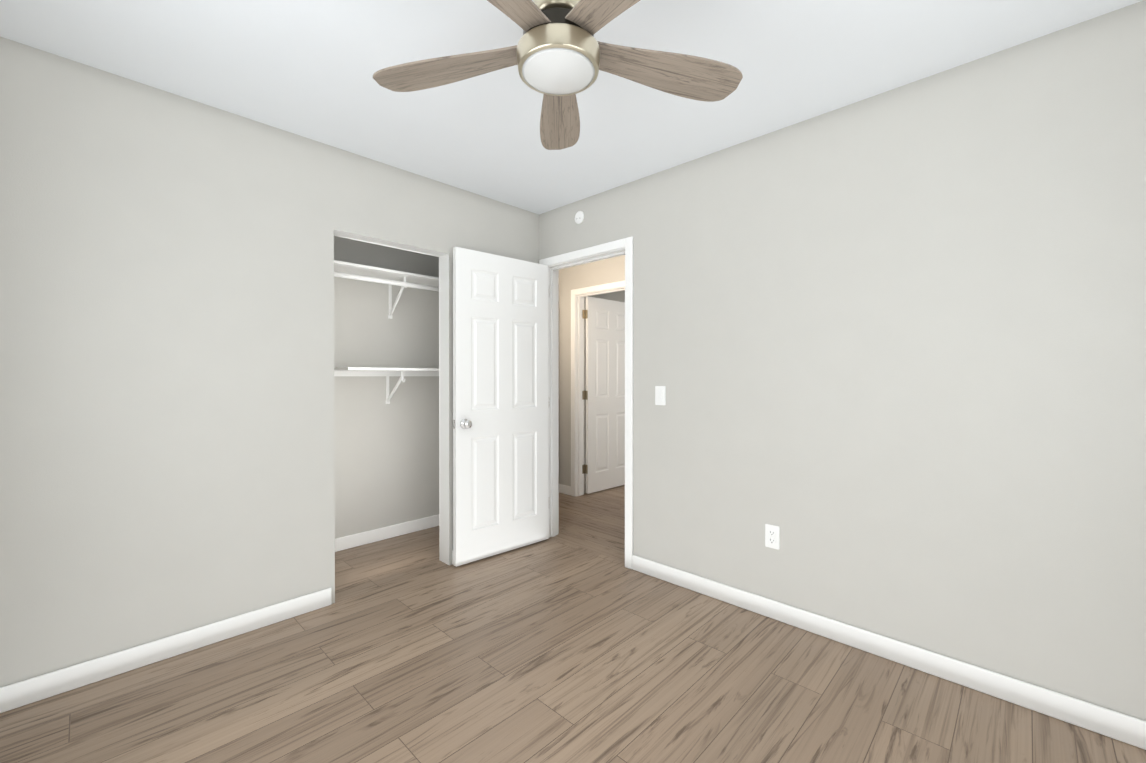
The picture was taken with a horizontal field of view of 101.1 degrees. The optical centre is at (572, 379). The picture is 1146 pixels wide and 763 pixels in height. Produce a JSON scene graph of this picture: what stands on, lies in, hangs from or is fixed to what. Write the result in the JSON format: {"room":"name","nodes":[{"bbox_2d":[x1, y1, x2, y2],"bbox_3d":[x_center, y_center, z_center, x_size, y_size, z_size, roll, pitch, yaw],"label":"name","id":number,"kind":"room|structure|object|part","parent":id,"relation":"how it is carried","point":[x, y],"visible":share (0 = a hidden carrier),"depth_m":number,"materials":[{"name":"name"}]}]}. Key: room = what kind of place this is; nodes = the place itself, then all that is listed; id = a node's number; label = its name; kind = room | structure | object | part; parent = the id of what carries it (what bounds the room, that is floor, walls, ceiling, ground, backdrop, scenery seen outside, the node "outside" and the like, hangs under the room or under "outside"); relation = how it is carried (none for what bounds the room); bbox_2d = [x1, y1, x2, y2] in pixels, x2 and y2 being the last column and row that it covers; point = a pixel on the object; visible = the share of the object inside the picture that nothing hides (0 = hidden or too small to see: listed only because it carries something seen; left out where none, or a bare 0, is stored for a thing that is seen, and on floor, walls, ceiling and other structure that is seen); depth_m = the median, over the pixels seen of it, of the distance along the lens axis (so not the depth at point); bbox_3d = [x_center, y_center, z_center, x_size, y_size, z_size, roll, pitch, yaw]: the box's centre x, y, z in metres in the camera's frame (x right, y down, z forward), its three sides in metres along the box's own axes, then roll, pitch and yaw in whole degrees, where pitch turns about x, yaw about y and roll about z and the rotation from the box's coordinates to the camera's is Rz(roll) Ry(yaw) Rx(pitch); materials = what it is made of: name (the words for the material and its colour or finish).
{"room":"empty bedroom","nodes":[
{"label":"empty bedroom","id":0,"kind":"room"},
{"bbox_2d":[0,37,538,686],"bbox_3d":[-1.296,-0.020,2.591,0.120,2.440,2.870,0,1,44],"label":"wall","id":1,"kind":"structure","parent":0,"point":[165,464],"depth_m":2.02,"materials":[{"name":"grey paint"}]},
{"bbox_2d":[0,588,331,712],"bbox_3d":[-1.724,1.157,2.059,0.013,0.092,1.260,0,1,44],"label":"baseboard","id":2,"kind":"structure","parent":1,"relation":"attached to","point":[33,689],"depth_m":1.99,"materials":[{"name":"white wood"}]},
{"bbox_2d":[330,225,451,603],"bbox_3d":[-1.079,0.188,2.817,0.120,2.020,0.735,0,1,44],"label":"door frame","id":3,"kind":"structure","parent":1,"relation":"attached to","point":[445,406],"depth_m":3.03,"materials":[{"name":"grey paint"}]},
{"bbox_2d":[334,236,438,538],"bbox_3d":[-1.459,-0.026,3.546,0.120,2.440,1.720,0,1,44],"label":"wall","id":4,"kind":"structure","parent":0,"point":[386,460],"depth_m":3.51,"materials":[{"name":"grey paint"}]},
{"bbox_2d":[334,367,438,403],"bbox_3d":[-1.135,0.052,3.578,0.306,0.265,1.216,0,1,44],"label":"closet shelf","id":5,"kind":"object","parent":4,"relation":"attached to","point":[367,371],"visible":0.81,"depth_m":3.41,"materials":[{"name":"white wood"}]},
{"bbox_2d":[334,260,438,318],"bbox_3d":[-1.265,-0.604,3.438,0.307,0.300,1.598,0,1,44],"label":"closet shelf","id":6,"kind":"object","parent":4,"relation":"attached to","point":[348,270],"visible":0.5,"depth_m":3.31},
{"bbox_3d":[-1.191,-0.675,3.366,0.052,0.052,1.598,0,1,44],"label":"rod","id":7,"kind":"part","parent":6,"relation":"part of","materials":[{"name":"white metal"}]},
{"bbox_2d":[335,514,438,551],"bbox_3d":[-1.370,1.147,3.550,0.013,0.092,1.600,0,1,44],"label":"baseboard","id":8,"kind":"structure","parent":4,"relation":"attached to","point":[362,538],"depth_m":3.51,"materials":[{"name":"white wood"}]},
{"bbox_2d":[0,0,1142,213],"bbox_3d":[0.695,-1.271,2.747,4.520,0.060,5.870,0,1,44],"label":"ceiling","id":9,"kind":"structure","parent":0,"point":[307,68],"depth_m":1.84,"materials":[{"name":"white paint"}]},
{"bbox_2d":[373,0,742,149],"bbox_3d":[-0.041,-1.037,1.304,1.147,0.390,1.147,0,1,44],"label":"fan","id":10,"kind":"object","parent":9,"relation":"hanging from","point":[559,55],"visible":1,"depth_m":1.39,"materials":[{"name":"brown wood"}]},
{"label":"blade","id":11,"kind":"part","parent":10,"relation":"part of","materials":[{"name":"brown wood"}]},
{"label":"blade","id":12,"kind":"part","parent":10,"relation":"part of","materials":[{"name":"brown wood"}]},
{"bbox_3d":[-0.048,-0.947,1.683,0.154,0.006,0.520,-9,1,-1],"label":"blade","id":13,"kind":"part","parent":10,"relation":"part of","materials":[{"name":"brown wood"}]},
{"label":"blade","id":14,"kind":"part","parent":10,"relation":"part of","materials":[{"name":"brown wood"}]},
{"label":"blade","id":15,"kind":"part","parent":10,"relation":"part of","materials":[{"name":"brown wood"}]},
{"bbox_2d":[0,483,1145,762],"bbox_3d":[0.695,1.229,2.763,4.520,0.060,5.870,0,1,44],"label":"floor","id":16,"kind":"structure","parent":0,"point":[408,648],"depth_m":1.83,"materials":[{"name":"brown wood"}]},
{"bbox_2d":[559,255,624,485],"bbox_3d":[0.214,-0.034,4.670,1.170,2.440,0.120,0,1,44],"label":"wall","id":17,"kind":"structure","parent":0,"point":[566,281],"depth_m":4.84,"materials":[{"name":"grey paint"}]},
{"bbox_2d":[559,484,570,494],"bbox_3d":[-0.085,1.139,4.873,0.188,0.092,0.013,0,1,44],"label":"baseboard","id":18,"kind":"structure","parent":17,"relation":"attached to","point":[564,489],"depth_m":4.86,"materials":[{"name":"white wood"}]},
{"bbox_2d":[571,280,624,496],"bbox_3d":[0.347,0.141,4.543,0.884,2.092,0.152,0,1,44],"label":"door frame","id":19,"kind":"structure","parent":17,"relation":"attached to","point":[602,287],"depth_m":4.77,"materials":[{"name":"white wood"}]},
{"bbox_2d":[582,296,624,493],"bbox_3d":[0.411,0.162,5.082,0.805,2.020,0.133,0,1,-44],"label":"hall door","id":20,"kind":"structure","parent":17,"relation":"in","point":[603,395],"depth_m":5.01,"materials":[{"name":"white wood"}]},
{"bbox_2d":[585,291,624,482],"bbox_3d":[0.469,-0.041,5.778,0.120,2.440,1.830,0,1,44],"label":"wall","id":21,"kind":"structure","parent":0,"point":[619,296],"depth_m":5.55,"materials":[{"name":"grey paint"}]},
{"bbox_2d":[539,0,1145,720],"bbox_3d":[0.692,-0.021,2.751,4.520,2.440,0.120,0,1,44],"label":"wall","id":22,"kind":"structure","parent":0,"point":[890,350],"depth_m":1.94,"materials":[{"name":"grey paint"}]},
{"bbox_2d":[453,247,548,566],"bbox_3d":[-0.471,0.173,3.245,0.760,2.020,0.035,0,1,-43],"label":"door leaf","id":23,"kind":"structure","parent":22,"relation":"in","point":[501,399],"depth_m":3.20,"materials":[{"name":"white wood"}]},
{"bbox_2d":[452,419,471,428],"bbox_3d":[-0.713,0.285,3.007,0.103,0.064,0.132,0,1,-43],"label":"door knob","id":24,"kind":"object","parent":23,"relation":"attached to","point":[465,423],"depth_m":2.98,"materials":[{"name":"silver metal"}]},
{"bbox_2d":[575,211,583,223],"bbox_3d":[0.042,-1.125,3.280,0.088,0.088,0.010,0,1,44],"label":"smoke detector","id":25,"kind":"object","parent":22,"relation":"attached to","point":[579,216],"visible":1,"depth_m":3.27,"materials":[{"name":"white plastic"}]},
{"bbox_2d":[539,237,632,568],"bbox_3d":[0.109,0.149,3.313,0.867,2.092,0.152,0,1,44],"label":"door frame","id":26,"kind":"structure","parent":22,"relation":"attached to","point":[626,244],"depth_m":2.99,"materials":[{"name":"white wood"}]},
{"bbox_2d":[655,386,665,404],"bbox_3d":[0.521,0.098,2.824,0.070,0.115,0.013,0,1,44],"label":"light switch","id":27,"kind":"object","parent":22,"relation":"attached to","point":[660,395],"visible":1,"depth_m":2.82,"materials":[{"name":"white plastic"}]},
{"bbox_2d":[765,524,779,549],"bbox_3d":[1.001,0.791,2.370,0.070,0.115,0.008,0,1,44],"label":"electrical outlet","id":28,"kind":"object","parent":22,"relation":"attached to","point":[772,536],"visible":1,"depth_m":2.37,"materials":[{"name":"white plastic"}]},
{"bbox_2d":[632,555,1145,749],"bbox_3d":[1.281,1.157,2.099,2.515,0.092,0.013,0,1,44],"label":"baseboard","id":29,"kind":"structure","parent":22,"relation":"attached to","point":[1124,728],"depth_m":1.93,"materials":[{"name":"white wood"}]}
]}

